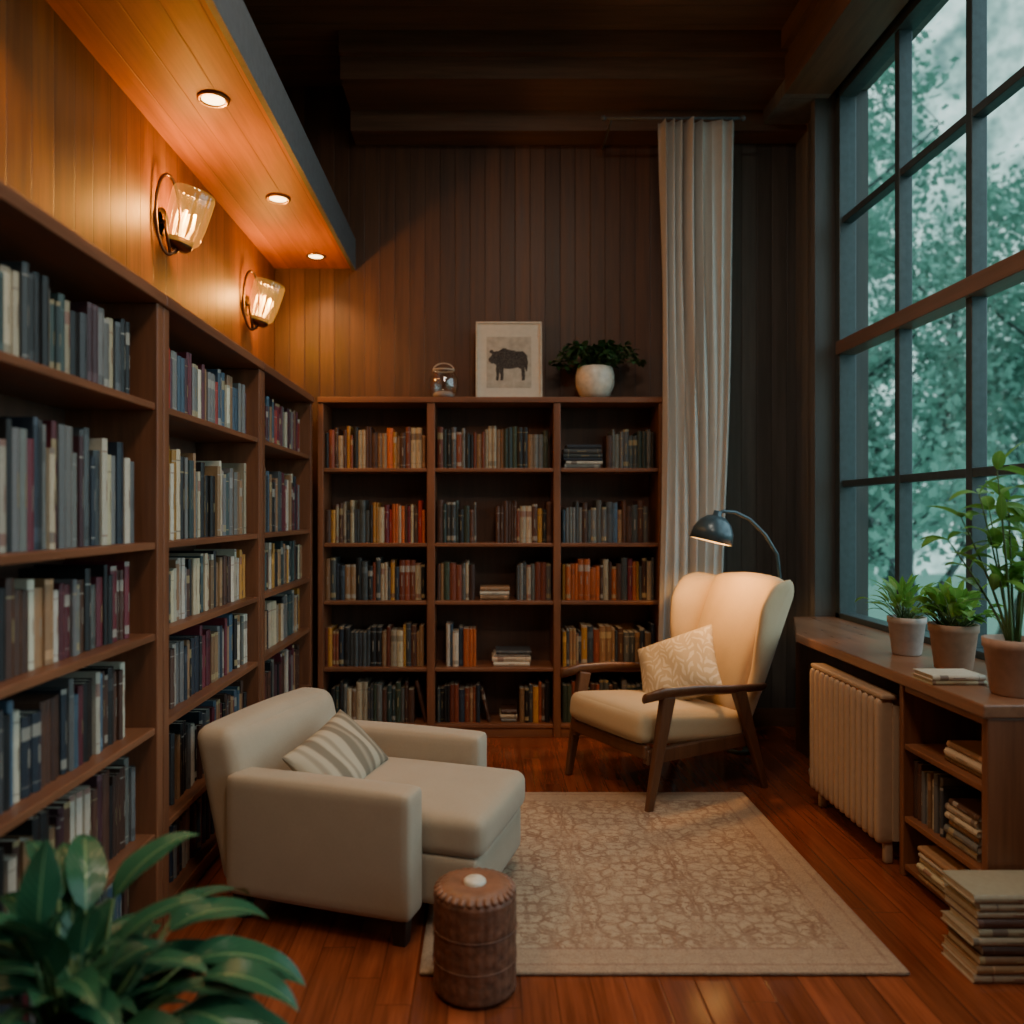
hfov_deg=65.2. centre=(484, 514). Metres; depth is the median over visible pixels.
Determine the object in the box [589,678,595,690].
book
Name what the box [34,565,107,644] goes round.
book
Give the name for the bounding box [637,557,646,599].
book
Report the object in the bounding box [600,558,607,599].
book
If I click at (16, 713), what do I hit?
book
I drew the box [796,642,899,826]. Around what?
wall
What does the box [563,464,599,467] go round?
book
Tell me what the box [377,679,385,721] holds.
book
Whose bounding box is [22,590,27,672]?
book
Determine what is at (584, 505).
book
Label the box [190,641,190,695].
book
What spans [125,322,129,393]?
book
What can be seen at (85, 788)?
book
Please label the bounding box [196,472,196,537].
book
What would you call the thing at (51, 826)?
book
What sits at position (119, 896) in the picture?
book
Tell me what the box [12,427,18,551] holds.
book
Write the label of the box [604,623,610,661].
book
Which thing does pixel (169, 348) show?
book
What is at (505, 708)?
book
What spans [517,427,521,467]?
book
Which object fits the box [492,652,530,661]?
book
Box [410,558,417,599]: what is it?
book
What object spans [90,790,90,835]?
book
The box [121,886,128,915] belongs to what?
book
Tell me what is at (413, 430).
book
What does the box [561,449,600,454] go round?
book
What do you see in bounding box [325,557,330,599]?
book
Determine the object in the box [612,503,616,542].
book
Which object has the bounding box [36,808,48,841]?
book
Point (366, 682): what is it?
book
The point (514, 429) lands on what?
book
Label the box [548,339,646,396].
potted plant
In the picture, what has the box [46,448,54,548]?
book
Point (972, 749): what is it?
book
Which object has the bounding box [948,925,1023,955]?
book
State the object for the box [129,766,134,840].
book
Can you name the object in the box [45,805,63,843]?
book
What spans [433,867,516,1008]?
pouf
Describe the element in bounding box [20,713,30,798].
book
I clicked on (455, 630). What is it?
book
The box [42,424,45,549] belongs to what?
book
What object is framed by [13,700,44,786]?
book
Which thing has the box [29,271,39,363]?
book
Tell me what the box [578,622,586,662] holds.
book
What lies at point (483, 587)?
book
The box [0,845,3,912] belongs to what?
book
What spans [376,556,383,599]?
book
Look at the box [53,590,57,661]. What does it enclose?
book
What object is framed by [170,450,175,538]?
book
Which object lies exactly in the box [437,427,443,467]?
book
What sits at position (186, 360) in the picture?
book
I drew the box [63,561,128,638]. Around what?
book
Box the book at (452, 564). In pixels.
[450,561,456,599]
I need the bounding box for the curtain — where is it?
[658,116,733,641]
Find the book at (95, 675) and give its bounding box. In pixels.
[57,671,99,753]
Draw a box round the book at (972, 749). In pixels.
[947,740,981,762]
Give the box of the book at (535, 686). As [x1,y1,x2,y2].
[532,681,537,722]
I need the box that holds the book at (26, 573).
[19,568,90,650]
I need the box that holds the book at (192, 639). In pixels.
[169,637,194,694]
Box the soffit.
[46,0,349,267]
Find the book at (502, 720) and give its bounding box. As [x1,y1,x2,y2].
[501,719,516,721]
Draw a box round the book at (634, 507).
[628,505,636,542]
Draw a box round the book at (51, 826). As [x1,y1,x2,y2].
[49,824,54,847]
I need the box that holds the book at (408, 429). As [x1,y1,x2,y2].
[406,427,410,467]
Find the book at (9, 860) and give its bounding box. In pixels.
[4,855,15,913]
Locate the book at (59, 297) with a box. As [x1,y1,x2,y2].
[50,293,64,371]
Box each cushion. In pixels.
[282,709,388,778]
[364,757,524,858]
[570,690,741,743]
[637,624,721,699]
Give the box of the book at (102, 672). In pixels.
[100,671,104,749]
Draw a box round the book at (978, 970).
[942,935,1023,974]
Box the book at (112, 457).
[111,456,114,543]
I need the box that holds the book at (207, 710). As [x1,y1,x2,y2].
[192,708,209,724]
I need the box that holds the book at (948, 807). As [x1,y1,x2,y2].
[945,803,981,829]
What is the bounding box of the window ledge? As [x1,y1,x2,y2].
[793,617,1023,717]
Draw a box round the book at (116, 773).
[109,772,119,852]
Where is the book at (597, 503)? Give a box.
[593,500,600,542]
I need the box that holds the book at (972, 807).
[948,798,981,822]
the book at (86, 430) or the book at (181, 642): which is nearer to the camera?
the book at (86, 430)
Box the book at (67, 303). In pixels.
[65,300,69,373]
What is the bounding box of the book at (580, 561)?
[575,557,583,599]
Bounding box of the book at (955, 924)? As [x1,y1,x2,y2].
[940,910,1023,945]
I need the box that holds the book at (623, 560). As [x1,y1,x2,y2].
[617,556,626,599]
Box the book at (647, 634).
[645,629,650,646]
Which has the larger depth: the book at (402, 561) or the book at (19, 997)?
the book at (402, 561)
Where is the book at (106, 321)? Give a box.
[104,318,108,386]
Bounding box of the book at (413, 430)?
[411,428,415,467]
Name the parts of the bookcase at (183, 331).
panel, panel, shelf, shelf, shelf, shelf, shelf, shelf, panel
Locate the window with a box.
[835,0,1023,660]
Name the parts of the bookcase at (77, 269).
panel, shelf, shelf, shelf, shelf, panel, shelf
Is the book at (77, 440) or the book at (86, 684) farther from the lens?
the book at (86, 684)
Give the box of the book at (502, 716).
[499,708,516,718]
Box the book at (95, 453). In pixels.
[89,450,99,545]
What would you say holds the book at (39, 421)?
on the bookcase at (77, 269)
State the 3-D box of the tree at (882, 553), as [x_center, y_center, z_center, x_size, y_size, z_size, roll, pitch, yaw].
[5.561,-1.665,12.561,7.254,12.272,6.038,0,0,-37]
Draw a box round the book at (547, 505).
[544,502,551,542]
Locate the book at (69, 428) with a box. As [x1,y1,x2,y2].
[67,426,72,547]
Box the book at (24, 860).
[1,835,31,883]
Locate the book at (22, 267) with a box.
[0,261,28,359]
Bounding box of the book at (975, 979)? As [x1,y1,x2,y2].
[941,944,1023,983]
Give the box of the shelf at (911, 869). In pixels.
[905,864,949,906]
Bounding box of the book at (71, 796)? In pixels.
[59,793,74,843]
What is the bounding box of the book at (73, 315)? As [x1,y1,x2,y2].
[70,310,76,375]
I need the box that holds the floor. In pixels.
[159,727,1023,1023]
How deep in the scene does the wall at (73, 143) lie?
2.97 m
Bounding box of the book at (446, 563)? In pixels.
[444,561,450,599]
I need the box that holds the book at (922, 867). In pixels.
[916,863,946,888]
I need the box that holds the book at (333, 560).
[330,556,340,599]
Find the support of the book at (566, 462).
on the book at (565, 465)
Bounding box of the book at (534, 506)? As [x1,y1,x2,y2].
[531,504,536,542]
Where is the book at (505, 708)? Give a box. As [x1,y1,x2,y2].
[501,704,516,713]
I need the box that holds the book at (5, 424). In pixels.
[0,419,11,552]
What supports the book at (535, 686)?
on the bookcase at (536, 624)
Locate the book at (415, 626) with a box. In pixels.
[411,622,418,665]
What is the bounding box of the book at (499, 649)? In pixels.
[496,646,530,653]
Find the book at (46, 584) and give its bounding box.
[34,579,52,664]
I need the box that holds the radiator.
[809,663,898,862]
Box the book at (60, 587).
[53,583,64,659]
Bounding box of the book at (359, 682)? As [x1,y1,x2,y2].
[356,677,364,719]
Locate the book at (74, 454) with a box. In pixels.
[73,453,76,546]
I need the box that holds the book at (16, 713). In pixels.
[13,710,19,803]
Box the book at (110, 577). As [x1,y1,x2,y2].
[108,575,112,643]
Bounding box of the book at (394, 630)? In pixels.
[391,626,398,666]
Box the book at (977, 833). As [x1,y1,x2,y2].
[945,811,981,837]
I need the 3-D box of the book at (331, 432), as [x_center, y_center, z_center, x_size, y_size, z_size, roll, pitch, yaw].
[-0.972,-0.418,5.157,0.035,0.245,0.181,0,0,0]
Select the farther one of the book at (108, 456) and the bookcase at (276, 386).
the bookcase at (276, 386)
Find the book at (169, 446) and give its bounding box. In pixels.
[169,446,169,539]
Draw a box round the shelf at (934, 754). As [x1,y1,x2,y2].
[905,744,981,791]
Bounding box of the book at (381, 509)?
[379,507,384,542]
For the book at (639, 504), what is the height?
0.267 m
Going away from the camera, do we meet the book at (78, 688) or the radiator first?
the book at (78, 688)
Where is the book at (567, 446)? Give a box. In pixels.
[565,445,600,448]
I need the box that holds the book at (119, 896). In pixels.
[118,894,120,917]
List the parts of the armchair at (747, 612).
leg, armrest, seat rail, leg, armrest, backrest, leg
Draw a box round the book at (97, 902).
[94,897,99,960]
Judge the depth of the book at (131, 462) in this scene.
2.57 m
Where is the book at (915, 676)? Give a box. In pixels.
[912,673,987,684]
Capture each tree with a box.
[868,20,1023,631]
[868,36,989,529]
[868,127,1023,583]
[868,180,1023,595]
[929,182,1023,551]
[949,391,1023,633]
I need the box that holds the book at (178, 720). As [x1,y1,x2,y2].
[174,719,185,790]
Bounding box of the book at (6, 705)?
[0,700,12,806]
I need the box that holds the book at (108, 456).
[107,455,110,544]
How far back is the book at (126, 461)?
2.53 m
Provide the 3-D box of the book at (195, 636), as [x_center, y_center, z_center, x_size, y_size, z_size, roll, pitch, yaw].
[-1.241,0.589,3.172,0.212,0.221,0.041,0,0,0]
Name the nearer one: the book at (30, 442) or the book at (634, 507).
the book at (30, 442)
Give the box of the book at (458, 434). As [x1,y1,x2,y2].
[456,432,461,467]
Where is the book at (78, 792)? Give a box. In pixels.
[68,789,81,836]
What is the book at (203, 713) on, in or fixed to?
on the bookcase at (183, 331)
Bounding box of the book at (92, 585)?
[91,584,94,648]
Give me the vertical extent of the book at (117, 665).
0.234 m
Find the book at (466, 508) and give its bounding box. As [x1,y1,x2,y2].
[464,506,469,542]
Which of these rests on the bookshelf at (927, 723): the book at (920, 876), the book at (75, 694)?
the book at (920, 876)
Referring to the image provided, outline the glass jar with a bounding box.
[432,363,454,396]
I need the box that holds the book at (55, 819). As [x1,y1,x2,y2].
[49,814,60,849]
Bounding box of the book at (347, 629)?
[344,624,353,665]
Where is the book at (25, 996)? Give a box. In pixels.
[23,993,27,1021]
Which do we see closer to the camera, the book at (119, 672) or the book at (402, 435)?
the book at (119, 672)
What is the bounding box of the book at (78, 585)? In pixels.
[77,584,79,654]
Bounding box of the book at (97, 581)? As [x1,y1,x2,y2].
[91,577,101,646]
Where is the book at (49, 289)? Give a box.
[49,289,49,366]
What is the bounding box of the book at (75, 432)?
[73,430,83,546]
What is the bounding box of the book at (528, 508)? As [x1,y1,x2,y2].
[526,506,531,542]
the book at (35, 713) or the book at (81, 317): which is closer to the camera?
the book at (35, 713)
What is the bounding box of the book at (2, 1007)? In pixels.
[0,996,9,1013]
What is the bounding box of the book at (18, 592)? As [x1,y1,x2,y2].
[15,589,21,675]
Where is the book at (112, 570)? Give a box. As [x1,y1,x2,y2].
[108,566,116,641]
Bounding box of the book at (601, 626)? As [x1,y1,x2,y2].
[596,623,604,661]
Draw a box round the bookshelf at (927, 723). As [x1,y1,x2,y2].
[900,684,1023,906]
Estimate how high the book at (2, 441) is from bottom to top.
0.268 m
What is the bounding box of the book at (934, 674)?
[913,668,985,680]
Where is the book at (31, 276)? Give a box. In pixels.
[29,273,34,361]
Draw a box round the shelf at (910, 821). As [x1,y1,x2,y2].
[905,816,981,869]
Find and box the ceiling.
[243,0,798,85]
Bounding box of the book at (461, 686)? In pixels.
[459,684,464,721]
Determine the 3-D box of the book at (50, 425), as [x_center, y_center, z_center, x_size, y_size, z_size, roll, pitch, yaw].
[-1.248,-0.080,2.122,0.220,0.339,0.021,0,0,0]
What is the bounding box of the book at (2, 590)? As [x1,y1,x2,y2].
[0,588,5,681]
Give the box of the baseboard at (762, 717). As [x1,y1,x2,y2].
[752,708,795,726]
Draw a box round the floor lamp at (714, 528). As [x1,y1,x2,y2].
[690,510,781,754]
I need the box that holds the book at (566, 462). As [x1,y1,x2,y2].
[564,461,602,464]
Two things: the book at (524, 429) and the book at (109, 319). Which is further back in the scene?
the book at (524, 429)
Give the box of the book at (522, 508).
[519,506,525,542]
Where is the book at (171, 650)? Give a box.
[169,648,174,708]
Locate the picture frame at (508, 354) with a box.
[476,322,541,396]
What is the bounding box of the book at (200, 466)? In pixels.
[196,462,204,536]
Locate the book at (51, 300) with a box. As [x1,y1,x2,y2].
[50,299,53,368]
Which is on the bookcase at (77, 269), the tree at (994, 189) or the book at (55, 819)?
the book at (55, 819)
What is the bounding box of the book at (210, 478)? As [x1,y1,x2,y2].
[208,476,213,536]
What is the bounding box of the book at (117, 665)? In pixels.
[89,662,124,736]
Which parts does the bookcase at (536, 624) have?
shelf, shelf, shelf, shelf, shelf, shelf, shelf, shelf, shelf, shelf, shelf, shelf, shelf, shelf, shelf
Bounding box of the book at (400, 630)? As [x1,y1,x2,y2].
[397,627,402,666]
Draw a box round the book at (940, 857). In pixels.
[917,846,970,869]
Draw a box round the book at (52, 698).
[5,696,55,780]
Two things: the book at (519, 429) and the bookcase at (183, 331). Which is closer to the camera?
the bookcase at (183, 331)
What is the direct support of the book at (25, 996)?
on the bookcase at (77, 269)
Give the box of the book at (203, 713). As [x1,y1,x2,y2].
[202,712,205,773]
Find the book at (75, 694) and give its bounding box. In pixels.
[74,693,77,767]
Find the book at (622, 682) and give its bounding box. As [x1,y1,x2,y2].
[617,675,626,689]
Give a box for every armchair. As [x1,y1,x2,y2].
[197,687,524,946]
[560,572,793,811]
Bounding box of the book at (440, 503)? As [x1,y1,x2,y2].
[437,500,443,542]
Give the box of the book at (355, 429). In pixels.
[353,427,361,467]
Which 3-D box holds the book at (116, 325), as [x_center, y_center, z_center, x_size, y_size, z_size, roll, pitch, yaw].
[-1.243,-0.484,2.485,0.219,0.227,0.035,0,0,0]
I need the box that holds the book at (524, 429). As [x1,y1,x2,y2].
[522,427,527,467]
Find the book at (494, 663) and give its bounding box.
[493,662,529,665]
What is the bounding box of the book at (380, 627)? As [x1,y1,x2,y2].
[376,624,384,665]
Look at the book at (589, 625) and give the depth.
5.08 m
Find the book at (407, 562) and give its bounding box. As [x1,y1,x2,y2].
[405,559,410,599]
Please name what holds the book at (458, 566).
on the bookcase at (536, 624)
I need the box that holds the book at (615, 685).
[608,677,617,689]
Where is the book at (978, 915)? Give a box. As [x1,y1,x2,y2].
[942,884,1023,918]
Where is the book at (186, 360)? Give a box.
[185,359,187,413]
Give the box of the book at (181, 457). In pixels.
[180,456,183,538]
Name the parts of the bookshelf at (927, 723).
panel, rail, panel, panel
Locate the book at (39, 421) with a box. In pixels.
[38,420,41,549]
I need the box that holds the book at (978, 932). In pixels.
[948,905,1023,936]
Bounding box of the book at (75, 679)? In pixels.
[74,678,91,756]
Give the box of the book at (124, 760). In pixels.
[110,756,128,844]
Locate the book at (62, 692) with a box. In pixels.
[15,688,66,774]
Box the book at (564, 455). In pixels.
[561,454,602,458]
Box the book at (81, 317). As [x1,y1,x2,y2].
[77,312,86,379]
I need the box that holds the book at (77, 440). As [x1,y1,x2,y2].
[73,436,82,546]
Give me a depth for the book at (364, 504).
5.07 m
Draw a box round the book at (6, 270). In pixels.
[0,265,10,353]
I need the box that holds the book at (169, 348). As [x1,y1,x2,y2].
[169,348,169,407]
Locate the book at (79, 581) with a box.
[77,579,83,652]
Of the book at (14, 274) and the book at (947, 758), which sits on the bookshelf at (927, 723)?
the book at (947, 758)
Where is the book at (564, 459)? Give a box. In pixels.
[561,458,601,462]
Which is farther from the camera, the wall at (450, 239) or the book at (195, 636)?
the wall at (450, 239)
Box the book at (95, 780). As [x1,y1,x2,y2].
[80,773,101,845]
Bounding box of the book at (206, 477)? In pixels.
[205,475,207,536]
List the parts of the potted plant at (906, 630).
pot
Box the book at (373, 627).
[370,624,378,665]
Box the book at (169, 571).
[169,571,170,622]
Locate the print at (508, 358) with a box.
[487,337,530,387]
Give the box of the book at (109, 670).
[76,666,113,744]
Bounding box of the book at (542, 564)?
[540,561,545,599]
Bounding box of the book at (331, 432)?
[329,430,334,467]
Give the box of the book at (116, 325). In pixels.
[113,321,120,390]
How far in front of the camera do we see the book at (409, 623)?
5.07 m
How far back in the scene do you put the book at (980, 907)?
2.39 m
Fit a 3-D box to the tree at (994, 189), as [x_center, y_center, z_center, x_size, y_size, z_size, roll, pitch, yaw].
[9.801,-2.550,18.582,8.304,14.048,6.912,0,0,-12]
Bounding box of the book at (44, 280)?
[40,275,48,366]
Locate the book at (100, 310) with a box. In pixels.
[98,307,103,385]
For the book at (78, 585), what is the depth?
2.23 m
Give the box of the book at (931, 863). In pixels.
[918,852,943,875]
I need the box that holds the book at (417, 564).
[415,562,422,599]
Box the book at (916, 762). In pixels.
[914,760,928,818]
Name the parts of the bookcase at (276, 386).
panel, shelf, shelf, shelf, shelf, shelf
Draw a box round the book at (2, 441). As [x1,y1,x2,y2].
[0,439,5,552]
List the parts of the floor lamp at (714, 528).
lamp shade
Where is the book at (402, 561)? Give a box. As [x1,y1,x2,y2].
[399,559,405,599]
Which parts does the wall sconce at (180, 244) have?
bulb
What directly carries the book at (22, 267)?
on the bookcase at (77, 269)
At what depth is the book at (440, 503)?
5.07 m
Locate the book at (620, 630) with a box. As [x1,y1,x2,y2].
[613,625,622,661]
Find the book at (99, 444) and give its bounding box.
[89,438,106,544]
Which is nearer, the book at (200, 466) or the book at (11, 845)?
the book at (11, 845)
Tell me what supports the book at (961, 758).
on the book at (947, 758)
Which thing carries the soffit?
attached to the wall at (73, 143)
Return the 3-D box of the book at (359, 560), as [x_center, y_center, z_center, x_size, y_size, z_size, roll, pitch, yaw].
[-0.801,0.406,5.151,0.035,0.266,0.165,0,0,0]
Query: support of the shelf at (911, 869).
attached to the bookshelf at (927, 723)
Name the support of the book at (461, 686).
on the bookcase at (536, 624)
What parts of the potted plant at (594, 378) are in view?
pot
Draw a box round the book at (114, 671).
[114,671,115,741]
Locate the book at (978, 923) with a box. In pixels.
[943,892,1023,928]
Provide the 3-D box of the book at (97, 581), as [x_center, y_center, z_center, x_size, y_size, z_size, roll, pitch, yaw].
[-1.238,0.287,2.374,0.200,0.205,0.036,0,0,0]
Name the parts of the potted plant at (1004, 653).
pot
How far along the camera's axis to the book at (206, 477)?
3.28 m
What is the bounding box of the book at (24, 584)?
[15,579,33,670]
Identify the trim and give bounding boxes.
[205,0,355,270]
[763,79,830,616]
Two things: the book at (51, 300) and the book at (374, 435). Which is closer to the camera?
the book at (51, 300)
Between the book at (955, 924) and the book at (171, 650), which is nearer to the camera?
the book at (955, 924)
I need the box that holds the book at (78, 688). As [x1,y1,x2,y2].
[74,684,82,765]
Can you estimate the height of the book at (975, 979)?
0.029 m
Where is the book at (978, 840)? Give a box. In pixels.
[949,820,981,845]
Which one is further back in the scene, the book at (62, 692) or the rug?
the rug
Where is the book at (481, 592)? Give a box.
[480,591,508,594]
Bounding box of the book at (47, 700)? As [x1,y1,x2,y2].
[0,698,49,783]
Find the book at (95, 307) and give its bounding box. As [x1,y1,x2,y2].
[93,305,97,382]
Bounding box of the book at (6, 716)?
[3,713,9,811]
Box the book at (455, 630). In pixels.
[453,628,458,666]
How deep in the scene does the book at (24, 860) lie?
1.97 m
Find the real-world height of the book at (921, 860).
0.022 m
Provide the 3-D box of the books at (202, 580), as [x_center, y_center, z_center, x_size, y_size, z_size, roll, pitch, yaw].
[0.218,0.352,3.361,3.166,1.954,3.820,0,0,0]
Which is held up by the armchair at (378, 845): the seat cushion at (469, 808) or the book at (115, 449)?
the seat cushion at (469, 808)
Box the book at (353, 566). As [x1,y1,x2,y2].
[350,563,355,599]
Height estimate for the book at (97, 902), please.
0.223 m
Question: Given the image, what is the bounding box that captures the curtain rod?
[601,115,745,149]
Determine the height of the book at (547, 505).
0.260 m
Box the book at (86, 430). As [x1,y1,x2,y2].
[73,427,88,545]
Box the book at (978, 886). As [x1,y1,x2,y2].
[941,870,1023,903]
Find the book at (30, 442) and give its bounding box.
[27,439,33,550]
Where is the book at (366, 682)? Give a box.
[362,677,370,720]
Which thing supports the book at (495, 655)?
on the book at (494, 659)
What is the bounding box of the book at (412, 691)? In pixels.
[408,684,416,722]
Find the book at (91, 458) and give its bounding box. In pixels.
[89,456,94,545]
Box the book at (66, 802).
[50,799,69,843]
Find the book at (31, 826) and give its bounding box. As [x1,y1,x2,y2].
[4,814,40,840]
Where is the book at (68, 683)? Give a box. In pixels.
[31,678,73,771]
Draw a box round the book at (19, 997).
[13,994,22,1020]
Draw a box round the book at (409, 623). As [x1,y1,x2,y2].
[406,620,412,665]
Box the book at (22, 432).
[19,428,26,551]
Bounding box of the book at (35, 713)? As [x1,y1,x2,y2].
[13,709,40,792]
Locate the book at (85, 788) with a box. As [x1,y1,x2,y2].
[74,785,89,834]
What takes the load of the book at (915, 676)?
on the window ledge
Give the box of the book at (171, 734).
[169,732,174,804]
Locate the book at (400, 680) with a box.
[396,677,403,721]
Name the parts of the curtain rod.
rod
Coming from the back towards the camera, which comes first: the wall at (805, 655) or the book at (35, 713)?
the wall at (805, 655)
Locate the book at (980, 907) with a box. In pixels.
[946,884,1023,911]
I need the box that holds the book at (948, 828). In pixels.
[944,824,981,854]
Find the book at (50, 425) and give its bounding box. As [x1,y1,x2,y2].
[42,421,55,548]
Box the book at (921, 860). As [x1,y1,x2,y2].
[919,858,947,883]
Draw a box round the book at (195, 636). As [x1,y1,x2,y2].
[169,635,198,691]
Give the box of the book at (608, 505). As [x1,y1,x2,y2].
[603,502,611,542]
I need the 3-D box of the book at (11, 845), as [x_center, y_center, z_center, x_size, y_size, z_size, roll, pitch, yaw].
[-1.247,0.921,1.954,0.219,0.257,0.028,0,0,0]
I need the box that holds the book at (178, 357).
[177,356,180,411]
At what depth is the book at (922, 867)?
2.88 m
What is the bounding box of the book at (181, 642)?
[169,640,183,701]
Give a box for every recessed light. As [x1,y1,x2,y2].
[197,90,229,108]
[266,193,290,203]
[306,253,325,259]
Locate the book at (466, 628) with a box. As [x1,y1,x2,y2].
[464,625,469,666]
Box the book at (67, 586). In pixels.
[65,584,69,657]
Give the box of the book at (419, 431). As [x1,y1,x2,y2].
[416,428,423,467]
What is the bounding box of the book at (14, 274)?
[11,270,18,356]
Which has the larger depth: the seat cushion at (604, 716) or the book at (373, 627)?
the book at (373, 627)
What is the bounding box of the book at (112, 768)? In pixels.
[104,765,124,849]
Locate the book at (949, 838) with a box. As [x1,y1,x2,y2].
[946,833,981,861]
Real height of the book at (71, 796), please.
0.273 m
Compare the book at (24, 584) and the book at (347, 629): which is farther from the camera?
the book at (347, 629)
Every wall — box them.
[0,0,273,368]
[274,86,662,687]
[723,144,795,707]
[796,0,948,616]
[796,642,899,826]
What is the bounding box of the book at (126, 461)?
[123,458,129,542]
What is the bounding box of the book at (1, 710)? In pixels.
[0,709,2,814]
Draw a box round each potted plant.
[0,832,305,1023]
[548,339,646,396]
[855,573,939,655]
[909,577,1007,670]
[920,441,1023,698]
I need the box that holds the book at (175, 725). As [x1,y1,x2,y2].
[169,722,183,793]
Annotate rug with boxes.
[420,792,909,974]
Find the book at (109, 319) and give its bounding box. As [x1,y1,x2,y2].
[104,317,112,388]
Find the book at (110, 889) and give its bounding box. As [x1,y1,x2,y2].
[107,883,112,920]
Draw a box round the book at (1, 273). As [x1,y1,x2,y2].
[0,271,3,351]
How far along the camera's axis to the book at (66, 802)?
2.18 m
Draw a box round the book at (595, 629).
[593,626,598,661]
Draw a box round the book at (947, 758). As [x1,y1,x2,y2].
[945,755,981,778]
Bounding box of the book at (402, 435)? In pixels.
[400,433,405,467]
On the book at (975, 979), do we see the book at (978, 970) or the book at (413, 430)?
the book at (978, 970)
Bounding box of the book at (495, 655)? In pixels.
[493,650,528,656]
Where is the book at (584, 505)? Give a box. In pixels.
[579,503,586,542]
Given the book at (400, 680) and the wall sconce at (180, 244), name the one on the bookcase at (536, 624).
the book at (400, 680)
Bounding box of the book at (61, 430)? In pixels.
[56,424,66,548]
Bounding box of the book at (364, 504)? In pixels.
[360,500,368,542]
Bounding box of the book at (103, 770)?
[99,769,108,862]
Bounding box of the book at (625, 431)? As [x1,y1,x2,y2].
[621,429,628,467]
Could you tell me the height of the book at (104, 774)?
0.278 m
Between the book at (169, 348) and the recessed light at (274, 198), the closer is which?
the book at (169, 348)
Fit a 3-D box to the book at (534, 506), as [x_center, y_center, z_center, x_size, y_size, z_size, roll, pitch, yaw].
[0.315,0.053,5.141,0.032,0.244,0.158,0,0,0]
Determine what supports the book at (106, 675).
on the bookcase at (77, 269)
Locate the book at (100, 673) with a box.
[100,673,101,751]
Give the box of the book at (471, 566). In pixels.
[469,563,474,599]
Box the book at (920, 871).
[919,869,943,889]
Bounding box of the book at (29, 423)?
[0,417,37,549]
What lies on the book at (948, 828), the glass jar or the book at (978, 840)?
the book at (978, 840)
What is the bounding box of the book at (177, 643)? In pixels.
[169,642,178,703]
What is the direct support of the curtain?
hanging from the curtain rod
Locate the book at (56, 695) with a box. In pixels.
[10,694,58,776]
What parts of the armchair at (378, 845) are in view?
leg, backrest, armrest, leg, armrest, seat panel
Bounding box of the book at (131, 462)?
[130,461,133,542]
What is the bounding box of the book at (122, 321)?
[111,318,124,392]
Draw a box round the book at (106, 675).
[105,674,107,746]
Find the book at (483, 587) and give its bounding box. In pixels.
[480,585,509,590]
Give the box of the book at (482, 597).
[480,595,508,599]
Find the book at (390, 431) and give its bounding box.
[387,428,395,467]
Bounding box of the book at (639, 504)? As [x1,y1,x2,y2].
[633,501,642,542]
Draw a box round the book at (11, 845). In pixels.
[0,837,19,890]
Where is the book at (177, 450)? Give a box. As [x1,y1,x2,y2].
[170,449,179,538]
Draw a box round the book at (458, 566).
[456,564,461,599]
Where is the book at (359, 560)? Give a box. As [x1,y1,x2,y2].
[356,557,364,599]
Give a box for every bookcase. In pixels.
[0,180,165,938]
[162,295,263,928]
[261,363,313,700]
[317,397,661,737]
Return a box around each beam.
[339,30,806,144]
[781,0,908,93]
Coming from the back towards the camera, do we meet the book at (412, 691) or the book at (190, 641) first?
the book at (412, 691)
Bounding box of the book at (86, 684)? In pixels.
[74,681,89,762]
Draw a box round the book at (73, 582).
[53,579,76,655]
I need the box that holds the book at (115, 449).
[107,442,122,543]
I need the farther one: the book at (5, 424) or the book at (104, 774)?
the book at (104, 774)
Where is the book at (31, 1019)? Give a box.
[28,993,35,1023]
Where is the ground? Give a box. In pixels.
[868,574,1023,635]
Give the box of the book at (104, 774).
[98,772,106,860]
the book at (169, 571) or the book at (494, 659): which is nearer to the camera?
the book at (169, 571)
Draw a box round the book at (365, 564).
[362,560,370,599]
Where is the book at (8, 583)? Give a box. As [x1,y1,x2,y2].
[0,578,14,678]
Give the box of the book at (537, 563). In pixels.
[533,561,539,599]
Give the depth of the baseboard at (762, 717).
5.29 m
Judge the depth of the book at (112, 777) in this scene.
2.46 m
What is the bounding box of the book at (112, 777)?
[109,774,116,856]
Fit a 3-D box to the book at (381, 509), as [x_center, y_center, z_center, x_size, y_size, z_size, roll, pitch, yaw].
[-0.656,0.063,5.158,0.035,0.225,0.175,0,0,0]
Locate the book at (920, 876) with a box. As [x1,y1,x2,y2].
[918,874,944,898]
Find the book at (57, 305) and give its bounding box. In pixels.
[54,301,60,370]
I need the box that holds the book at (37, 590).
[34,587,41,667]
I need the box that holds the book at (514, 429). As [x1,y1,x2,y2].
[512,426,516,467]
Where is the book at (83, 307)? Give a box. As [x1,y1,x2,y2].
[70,302,92,381]
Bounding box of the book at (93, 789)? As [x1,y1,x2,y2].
[90,787,96,838]
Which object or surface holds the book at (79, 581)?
on the bookcase at (77, 269)
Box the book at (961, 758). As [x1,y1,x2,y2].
[944,747,981,773]
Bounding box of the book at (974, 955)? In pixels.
[946,928,1023,965]
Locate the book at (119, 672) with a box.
[114,669,122,739]
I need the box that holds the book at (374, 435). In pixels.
[372,433,377,467]
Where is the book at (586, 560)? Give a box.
[583,558,589,599]
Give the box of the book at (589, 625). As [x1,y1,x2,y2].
[586,622,592,662]
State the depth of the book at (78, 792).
2.24 m
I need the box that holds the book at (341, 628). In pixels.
[339,623,347,665]
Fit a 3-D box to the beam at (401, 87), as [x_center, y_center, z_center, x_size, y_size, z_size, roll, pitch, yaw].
[0.600,-2.655,5.010,2.920,0.390,0.620,0,0,0]
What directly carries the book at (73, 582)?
on the bookcase at (77, 269)
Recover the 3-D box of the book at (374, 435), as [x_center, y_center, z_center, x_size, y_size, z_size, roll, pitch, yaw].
[-0.700,-0.409,5.148,0.038,0.226,0.160,0,0,0]
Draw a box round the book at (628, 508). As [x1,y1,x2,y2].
[626,506,631,542]
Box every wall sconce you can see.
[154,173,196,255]
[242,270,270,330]

